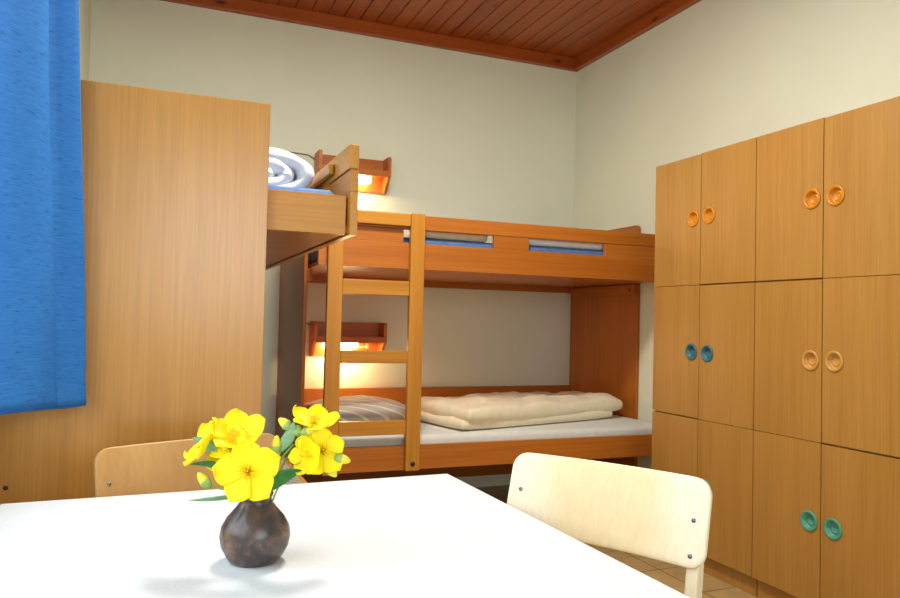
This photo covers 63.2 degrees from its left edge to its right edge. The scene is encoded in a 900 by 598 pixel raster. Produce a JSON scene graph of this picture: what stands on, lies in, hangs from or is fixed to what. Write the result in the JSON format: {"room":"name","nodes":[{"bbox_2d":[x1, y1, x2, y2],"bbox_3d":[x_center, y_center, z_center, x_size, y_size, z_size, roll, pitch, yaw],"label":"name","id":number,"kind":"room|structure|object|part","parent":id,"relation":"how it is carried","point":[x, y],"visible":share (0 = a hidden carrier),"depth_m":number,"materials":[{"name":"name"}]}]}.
{"room":"hostel dormitory room","nodes":[
{"label":"hostel dormitory room","id":0,"kind":"room"},
{"bbox_2d":[79,0,90,79],"bbox_3d":[-1.082,-0.432,1.386,0.200,3.200,5.950,2,-2,-22],"label":"wall","id":1,"kind":"structure","parent":0,"point":[84,5],"depth_m":3.94,"materials":[{"name":"beige paint"}]},
{"bbox_2d":[88,0,576,486],"bbox_3d":[-0.634,-0.321,4.880,3.644,3.200,0.200,2,-2,-22],"label":"wall","id":2,"kind":"structure","parent":0,"point":[464,135],"depth_m":4.93,"materials":[{"name":"beige paint"}]},
{"bbox_2d":[288,150,335,174],"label":"wall lamp","id":3,"kind":"object","parent":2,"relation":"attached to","point":[321,160],"depth_m":4.64,"materials":[{"name":"brown wood"}]},
{"bbox_3d":[-0.833,-0.820,4.618,0.020,0.223,0.144,2,-2,-22],"label":"panel","id":4,"kind":"part","parent":3,"relation":"part of","materials":[{"name":"brown wood"}]},
{"bbox_2d":[306,321,386,355],"bbox_3d":[-0.701,0.256,4.652,0.580,0.221,0.147,2,-2,-22],"label":"wall lamp","id":5,"kind":"object","parent":2,"relation":"attached to","point":[354,335],"visible":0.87,"depth_m":4.68,"materials":[{"name":"brown wood"}]},
{"bbox_3d":[-0.858,0.250,4.587,0.020,0.221,0.144,2,-2,-22],"label":"panel","id":6,"kind":"part","parent":5,"relation":"part of","materials":[{"name":"brown wood"}]},
{"bbox_3d":[-0.702,0.292,4.662,0.228,0.062,0.062,2,-2,-22],"label":"bulb","id":7,"kind":"part","parent":5,"relation":"part of","materials":[{"name":"beige glass"}]},
{"bbox_2d":[357,343,368,347],"bbox_3d":[-0.561,0.297,4.719,0.070,0.044,0.044,2,-2,-22],"label":"lamp","id":8,"kind":"object","parent":5,"relation":"attached to","point":[359,345],"depth_m":4.70,"materials":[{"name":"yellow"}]},
{"bbox_3d":[-0.441,0.265,4.755,0.020,0.221,0.144,2,-2,-22],"label":"panel","id":9,"kind":"part","parent":5,"relation":"part of","materials":[{"name":"brown wood"}]},
{"bbox_2d":[161,0,578,71],"bbox_3d":[-0.554,-1.780,4.808,3.244,0.084,0.045,2,-2,-22],"label":"trim","id":10,"kind":"structure","parent":2,"relation":"attached to","point":[244,7],"depth_m":4.82,"materials":[{"name":"red wood"}]},
{"bbox_2d":[358,157,391,194],"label":"wall lamp","id":11,"kind":"object","parent":2,"relation":"attached to","point":[374,176],"depth_m":4.78,"materials":[{"name":"brown wood"}]},
{"bbox_3d":[-0.648,-0.812,4.761,0.429,0.218,0.016,2,-2,-22],"label":"panel","id":12,"kind":"part","parent":11,"relation":"part of","materials":[{"name":"brown wood"}]},
{"bbox_3d":[-0.619,-0.775,4.716,0.228,0.062,0.062,2,-2,-22],"label":"bulb","id":13,"kind":"part","parent":11,"relation":"part of","materials":[{"name":"beige glass"}]},
{"bbox_3d":[-0.415,-0.805,4.786,0.020,0.223,0.144,2,-2,-22],"label":"panel","id":14,"kind":"part","parent":11,"relation":"part of","materials":[{"name":"brown wood"}]},
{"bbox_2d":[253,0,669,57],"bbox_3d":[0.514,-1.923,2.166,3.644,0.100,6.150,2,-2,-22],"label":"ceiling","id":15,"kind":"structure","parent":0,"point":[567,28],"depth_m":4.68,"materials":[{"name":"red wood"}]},
{"bbox_2d":[474,485,756,597],"bbox_3d":[0.439,1.275,2.074,3.644,0.100,6.150,2,-2,-22],"label":"floor","id":16,"kind":"structure","parent":0,"point":[673,576],"depth_m":3.43,"materials":[{"name":"beige tile"}]},
{"bbox_2d":[0,80,358,504],"bbox_3d":[-1.174,0.331,3.119,0.948,1.770,2.360,2,-2,-22],"label":"bunk bed","id":17,"kind":"object","parent":16,"relation":"on","point":[184,227],"visible":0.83,"depth_m":2.02,"materials":[{"name":"brown wood"}]},
{"bbox_2d":[281,459,302,484],"bbox_3d":[-1.179,0.725,3.109,0.880,0.129,2.240,2,-2,-22],"label":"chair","id":18,"kind":"object","parent":17,"relation":"on","point":[295,480],"visible":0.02,"depth_m":2.68,"materials":[{"name":"beige wood"}]},
{"bbox_2d":[268,185,332,193],"bbox_3d":[-1.165,-0.274,3.131,0.859,0.114,2.245,2,-2,-22],"label":"mattress","id":19,"kind":"object","parent":17,"relation":"on","point":[269,186],"visible":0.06,"depth_m":2.22,"materials":[{"name":"blue fabric"}]},
{"bbox_2d":[268,147,313,187],"bbox_3d":[-0.764,-0.429,2.796,0.363,0.181,0.779,2,-2,-22],"label":"duvet","id":20,"kind":"object","parent":19,"relation":"on","point":[286,169],"visible":0.18,"depth_m":2.50,"materials":[{"name":"white fabric"}]},
{"bbox_3d":[-0.730,-0.411,3.312,0.030,0.074,2.360,2,-2,-22],"label":"guard rail","id":21,"kind":"part","parent":17,"relation":"part of","materials":[{"name":"brown wood"}]},
{"bbox_2d":[94,433,281,497],"bbox_3d":[-0.521,0.775,1.689,0.476,0.833,0.492,3,-2,-41],"label":"chair","id":22,"kind":"object","parent":16,"relation":"on","point":[156,467],"visible":0.4,"depth_m":1.79,"materials":[{"name":"beige wood"}]},
{"bbox_2d":[0,474,689,597],"bbox_3d":[-0.243,0.813,1.188,1.043,0.740,1.247,2,-2,-24],"label":"table","id":23,"kind":"object","parent":16,"relation":"on","point":[437,535],"visible":0.94,"depth_m":1.30,"materials":[{"name":"white laminate"}]},
{"bbox_2d":[219,491,289,567],"bbox_3d":[-0.330,0.385,1.239,0.117,0.114,0.117,2,-2,-22],"label":"vase","id":24,"kind":"object","parent":23,"relation":"on","point":[254,534],"visible":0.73,"depth_m":1.20,"materials":[{"name":"brown ceramic"}]},
{"bbox_2d":[183,417,229,470],"bbox_3d":[-0.405,0.295,1.228,0.120,0.191,0.077,1,-2,24],"label":"flower sprig","id":25,"kind":"object","parent":24,"relation":"in","point":[204,437],"visible":0.65,"depth_m":1.23,"materials":[{"name":"yellow plant"}]},
{"bbox_3d":[-0.422,0.239,1.234,0.053,0.079,0.097,2,-2,-22],"label":"flower","id":26,"kind":"part","parent":25,"relation":"part of","materials":[{"name":"yellow plant"}]},
{"bbox_3d":[-0.385,0.271,1.224,0.073,0.068,0.029,0,-2,33],"label":"flower","id":27,"kind":"part","parent":25,"relation":"part of","materials":[{"name":"yellow plant"}]},
{"bbox_2d":[209,408,280,458],"bbox_3d":[-0.344,0.289,1.227,0.117,0.205,0.073,2,-2,-22],"label":"flower sprig","id":28,"kind":"object","parent":24,"relation":"in","point":[237,426],"visible":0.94,"depth_m":1.23,"materials":[{"name":"yellow plant"}]},
{"bbox_3d":[-0.369,0.235,1.216,0.073,0.059,0.038,1,-2,19],"label":"flower","id":29,"kind":"part","parent":28,"relation":"part of","materials":[{"name":"yellow plant"}]},
{"bbox_3d":[-0.354,0.218,1.224,0.090,0.063,0.073,2,-2,-22],"label":"flower","id":30,"kind":"part","parent":28,"relation":"part of","materials":[{"name":"yellow plant"}]},
{"bbox_2d":[189,439,301,502],"bbox_3d":[-0.335,0.310,1.199,0.165,0.161,0.079,1,-2,9],"label":"flower sprig","id":31,"kind":"object","parent":24,"relation":"in","point":[252,474],"visible":1,"depth_m":1.19,"materials":[{"name":"yellow plant"}]},
{"bbox_3d":[-0.331,0.277,1.181,0.110,0.096,0.039,1,-2,-1],"label":"flower","id":32,"kind":"part","parent":31,"relation":"part of","materials":[{"name":"yellow plant"}]},
{"bbox_2d":[271,404,339,492],"bbox_3d":[-0.250,0.288,1.240,0.121,0.212,0.070,2,-2,-22],"label":"flower sprig","id":33,"kind":"object","parent":24,"relation":"in","point":[317,417],"visible":0.97,"depth_m":1.24,"materials":[{"name":"yellow plant"}]},
{"bbox_3d":[-0.276,0.302,1.246,0.084,0.183,0.013,1,-2,0],"label":"stem","id":34,"kind":"part","parent":33,"relation":"part of","materials":[{"name":"green plant"}]},
{"bbox_3d":[-0.229,0.201,1.250,0.081,0.037,0.070,2,-2,-22],"label":"flower","id":35,"kind":"part","parent":33,"relation":"part of","materials":[{"name":"yellow plant"}]},
{"bbox_2d":[271,428,350,502],"bbox_3d":[-0.241,0.304,1.227,0.145,0.180,0.050,1,-2,0],"label":"flower sprig","id":36,"kind":"object","parent":24,"relation":"in","point":[319,452],"visible":0.97,"depth_m":1.23,"materials":[{"name":"yellow plant"}]},
{"bbox_3d":[-0.255,0.320,1.242,0.118,0.148,0.013,1,-2,3],"label":"stem","id":37,"kind":"part","parent":36,"relation":"part of","materials":[{"name":"green plant"}]},
{"bbox_3d":[-0.245,0.262,1.224,0.060,0.066,0.019,1,-2,15],"label":"flower","id":38,"kind":"part","parent":36,"relation":"part of","materials":[{"name":"yellow plant"}]},
{"bbox_3d":[-0.214,0.253,1.228,0.081,0.076,0.035,2,-2,-22],"label":"flower","id":39,"kind":"part","parent":36,"relation":"part of","materials":[{"name":"yellow plant"}]},
{"bbox_2d":[275,210,654,482],"bbox_3d":[0.133,0.391,4.409,2.127,1.786,1.197,2,-2,-22],"label":"bunk bed","id":40,"kind":"object","parent":16,"relation":"on","point":[604,289],"visible":0.71,"depth_m":3.98,"materials":[{"name":"brown wood"}]},
{"bbox_3d":[-0.918,0.360,4.201,0.020,1.786,0.800,2,-2,-22],"label":"panel","id":41,"kind":"part","parent":40,"relation":"part of","materials":[{"name":"brown wood"}]},
{"bbox_3d":[-0.563,0.200,3.510,0.073,1.284,0.033,2,-2,-22],"label":"ladder post","id":42,"kind":"part","parent":40,"relation":"part of","materials":[{"name":"brown wood"}]},
{"bbox_3d":[-0.177,0.213,3.666,0.074,1.284,0.033,2,-2,-22],"label":"ladder post","id":43,"kind":"part","parent":40,"relation":"part of","materials":[{"name":"brown wood"}]},
{"bbox_2d":[308,237,602,263],"bbox_3d":[0.138,-0.218,4.445,2.061,0.138,1.090,2,-2,-22],"label":"mattress","id":44,"kind":"object","parent":40,"relation":"on","point":[312,257],"visible":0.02,"depth_m":3.88,"materials":[{"name":"fabric"}]},
{"bbox_2d":[404,231,487,242],"bbox_3d":[-0.062,-0.339,4.135,0.420,0.073,0.614,2,-2,-22],"label":"pillow","id":45,"kind":"object","parent":44,"relation":"on","point":[428,235],"visible":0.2,"depth_m":3.86,"materials":[{"name":"beige fabric"}]},
{"bbox_2d":[529,239,602,250],"bbox_3d":[0.514,-0.302,4.415,0.620,0.042,0.721,2,-2,-22],"label":"duvet","id":46,"kind":"object","parent":44,"relation":"on","point":[532,242],"visible":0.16,"depth_m":4.09,"materials":[{"name":"white fabric"}]},
{"bbox_2d":[303,414,651,446],"bbox_3d":[0.114,0.788,4.419,2.061,0.139,1.095,2,-2,-22],"label":"mattress","id":47,"kind":"object","parent":40,"relation":"on","point":[430,433],"visible":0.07,"depth_m":3.98,"materials":[{"name":"white fabric"}]},
{"bbox_2d":[304,395,422,421],"bbox_3d":[-0.494,0.622,4.094,0.592,0.141,0.732,2,-2,-22],"label":"pillow","id":48,"kind":"object","parent":47,"relation":"on","point":[358,407],"visible":0.51,"depth_m":3.86,"materials":[{"name":"white fabric"}]},
{"bbox_2d":[421,391,622,429],"bbox_3d":[0.445,0.651,4.419,1.356,0.149,0.644,2,-2,-31],"label":"duvet","id":49,"kind":"object","parent":47,"relation":"on","point":[495,409],"visible":0.97,"depth_m":4.17,"materials":[{"name":"beige fabric"}]},
{"bbox_3d":[0.354,-0.368,3.926,2.127,0.074,0.030,2,-2,-22],"label":"guard rail","id":50,"kind":"part","parent":40,"relation":"part of","materials":[{"name":"brown wood"}]},
{"bbox_3d":[1.034,0.429,4.986,0.020,1.786,0.800,2,-2,-22],"label":"panel","id":51,"kind":"part","parent":40,"relation":"part of","materials":[{"name":"brown wood"}]},
{"bbox_2d":[507,453,711,597],"bbox_3d":[0.201,0.776,1.408,0.461,0.848,0.492,0,-2,37],"label":"chair","id":52,"kind":"object","parent":16,"relation":"on","point":[663,516],"visible":0.94,"depth_m":1.56,"materials":[{"name":"beige wood"}]},
{"bbox_3d":[0.474,0.797,1.441,0.025,0.820,0.111,0,-2,37],"label":"leg","id":53,"kind":"part","parent":52,"relation":"part of","materials":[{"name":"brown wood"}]},
{"bbox_2d":[651,137,758,596],"bbox_3d":[1.382,0.299,3.545,0.452,1.980,0.687,2,-2,-22],"label":"tall cabinet","id":54,"kind":"object","parent":16,"relation":"on","point":[705,271],"visible":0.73,"depth_m":3.38,"materials":[{"name":"brown wood"}]},
{"bbox_3d":[1.108,0.886,3.609,0.018,0.624,0.340,2,-2,-22],"label":"door","id":55,"kind":"part","parent":54,"relation":"part of","materials":[{"name":"brown wood"}]},
{"bbox_3d":[1.123,0.252,3.627,0.018,0.630,0.340,2,-2,-22],"label":"door","id":56,"kind":"part","parent":54,"relation":"part of","materials":[{"name":"brown wood"}]},
{"bbox_3d":[1.138,-0.378,3.646,0.018,0.625,0.340,2,-2,-22],"label":"door","id":57,"kind":"part","parent":54,"relation":"part of","materials":[{"name":"brown wood"}]},
{"bbox_3d":[1.162,0.254,3.514,0.017,0.081,0.081,2,-2,-22],"label":"handle","id":58,"kind":"part","parent":54,"relation":"part of","materials":[{"name":"teal paint"}]},
{"bbox_3d":[1.177,-0.388,3.533,0.017,0.081,0.081,2,-2,-22],"label":"handle","id":59,"kind":"part","parent":54,"relation":"part of","materials":[{"name":"orange wood"}]},
{"bbox_3d":[1.202,0.255,3.413,0.017,0.081,0.081,2,-2,-22],"label":"handle","id":60,"kind":"part","parent":54,"relation":"part of","materials":[{"name":"teal paint"}]},
{"bbox_3d":[1.218,-0.392,3.432,0.017,0.081,0.081,2,-2,-22],"label":"handle","id":61,"kind":"part","parent":54,"relation":"part of","materials":[{"name":"orange wood"}]},
{"bbox_3d":[1.237,0.877,3.290,0.018,0.624,0.340,2,-2,-22],"label":"door","id":62,"kind":"part","parent":54,"relation":"part of","materials":[{"name":"brown wood"}]},
{"bbox_3d":[1.252,0.248,3.308,0.018,0.630,0.340,2,-2,-22],"label":"door","id":63,"kind":"part","parent":54,"relation":"part of","materials":[{"name":"brown wood"}]},
{"bbox_3d":[1.267,-0.386,3.326,0.018,0.625,0.340,2,-2,-22],"label":"door","id":64,"kind":"part","parent":54,"relation":"part of","materials":[{"name":"brown wood"}]},
{"bbox_2d":[752,96,899,597],"bbox_3d":[1.640,0.287,2.906,0.452,1.980,0.687,2,-2,-22],"label":"tall cabinet","id":65,"kind":"object","parent":16,"relation":"on","point":[826,450],"visible":1,"depth_m":2.80,"materials":[{"name":"brown wood"}]},
{"bbox_3d":[1.366,0.871,2.970,0.018,0.624,0.340,2,-2,-22],"label":"door","id":66,"kind":"part","parent":65,"relation":"part of","materials":[{"name":"brown wood"}]},
{"bbox_3d":[1.381,0.242,2.988,0.018,0.630,0.340,2,-2,-22],"label":"door","id":67,"kind":"part","parent":65,"relation":"part of","materials":[{"name":"brown wood"}]},
{"bbox_3d":[1.396,-0.393,3.007,0.018,0.625,0.340,2,-2,-22],"label":"door","id":68,"kind":"part","parent":65,"relation":"part of","materials":[{"name":"brown wood"}]},
{"bbox_3d":[1.405,0.866,2.857,0.017,0.081,0.081,2,-2,-22],"label":"handle","id":69,"kind":"part","parent":65,"relation":"part of","materials":[{"name":"green paint"}]},
{"bbox_3d":[1.419,0.241,2.875,0.017,0.081,0.081,2,-2,-22],"label":"handle","id":70,"kind":"part","parent":65,"relation":"part of","materials":[{"name":"orange wood"}]},
{"bbox_3d":[1.434,-0.396,2.893,0.017,0.081,0.081,2,-2,-22],"label":"handle","id":71,"kind":"part","parent":65,"relation":"part of","materials":[{"name":"orange wood"}]},
{"bbox_3d":[1.445,0.867,2.756,0.017,0.081,0.081,2,-2,-22],"label":"handle","id":72,"kind":"part","parent":65,"relation":"part of","materials":[{"name":"green paint"}]},
{"bbox_3d":[1.460,0.237,2.775,0.017,0.081,0.081,2,-2,-22],"label":"handle","id":73,"kind":"part","parent":65,"relation":"part of","materials":[{"name":"orange wood"}]},
{"bbox_3d":[1.475,-0.395,2.793,0.017,0.081,0.081,2,-2,-22],"label":"handle","id":74,"kind":"part","parent":65,"relation":"part of","materials":[{"name":"orange wood"}]},
{"bbox_3d":[1.495,0.868,2.651,0.018,0.624,0.340,2,-2,-22],"label":"door","id":75,"kind":"part","parent":65,"relation":"part of","materials":[{"name":"brown wood"}]},
{"bbox_3d":[1.510,0.234,2.669,0.018,0.630,0.340,2,-2,-22],"label":"door","id":76,"kind":"part","parent":65,"relation":"part of","materials":[{"name":"brown wood"}]},
{"bbox_3d":[1.524,-0.396,2.687,0.018,0.625,0.340,2,-2,-22],"label":"door","id":77,"kind":"part","parent":65,"relation":"part of","materials":[{"name":"brown wood"}]},
{"bbox_2d":[574,0,899,468],"bbox_3d":[2.112,-0.320,2.671,0.200,3.200,5.950,2,-2,-22],"label":"wall","id":78,"kind":"structure","parent":0,"point":[715,74],"depth_m":4.12,"materials":[{"name":"beige paint"}]},
{"bbox_2d":[575,0,700,69],"bbox_3d":[2.003,-1.779,2.739,0.045,0.084,5.705,2,-2,-22],"label":"trim","id":79,"kind":"structure","parent":78,"relation":"attached to","point":[671,8],"depth_m":4.72,"materials":[{"name":"red wood"}]},
{"bbox_3d":[-0.650,-1.279,0.794,0.104,0.028,2.400,2,-2,-22],"label":"trim","id":80,"kind":"structure","parent":0,"visible":0},
{"bbox_2d":[0,0,85,414],"bbox_3d":[-1.045,-0.487,1.701,0.184,1.508,0.439,1,-2,12],"label":"curtain","id":81,"kind":"object","parent":80,"relation":"hanging from","point":[43,317],"visible":1,"depth_m":1.74,"materials":[{"name":"blue fabric"}]}
]}

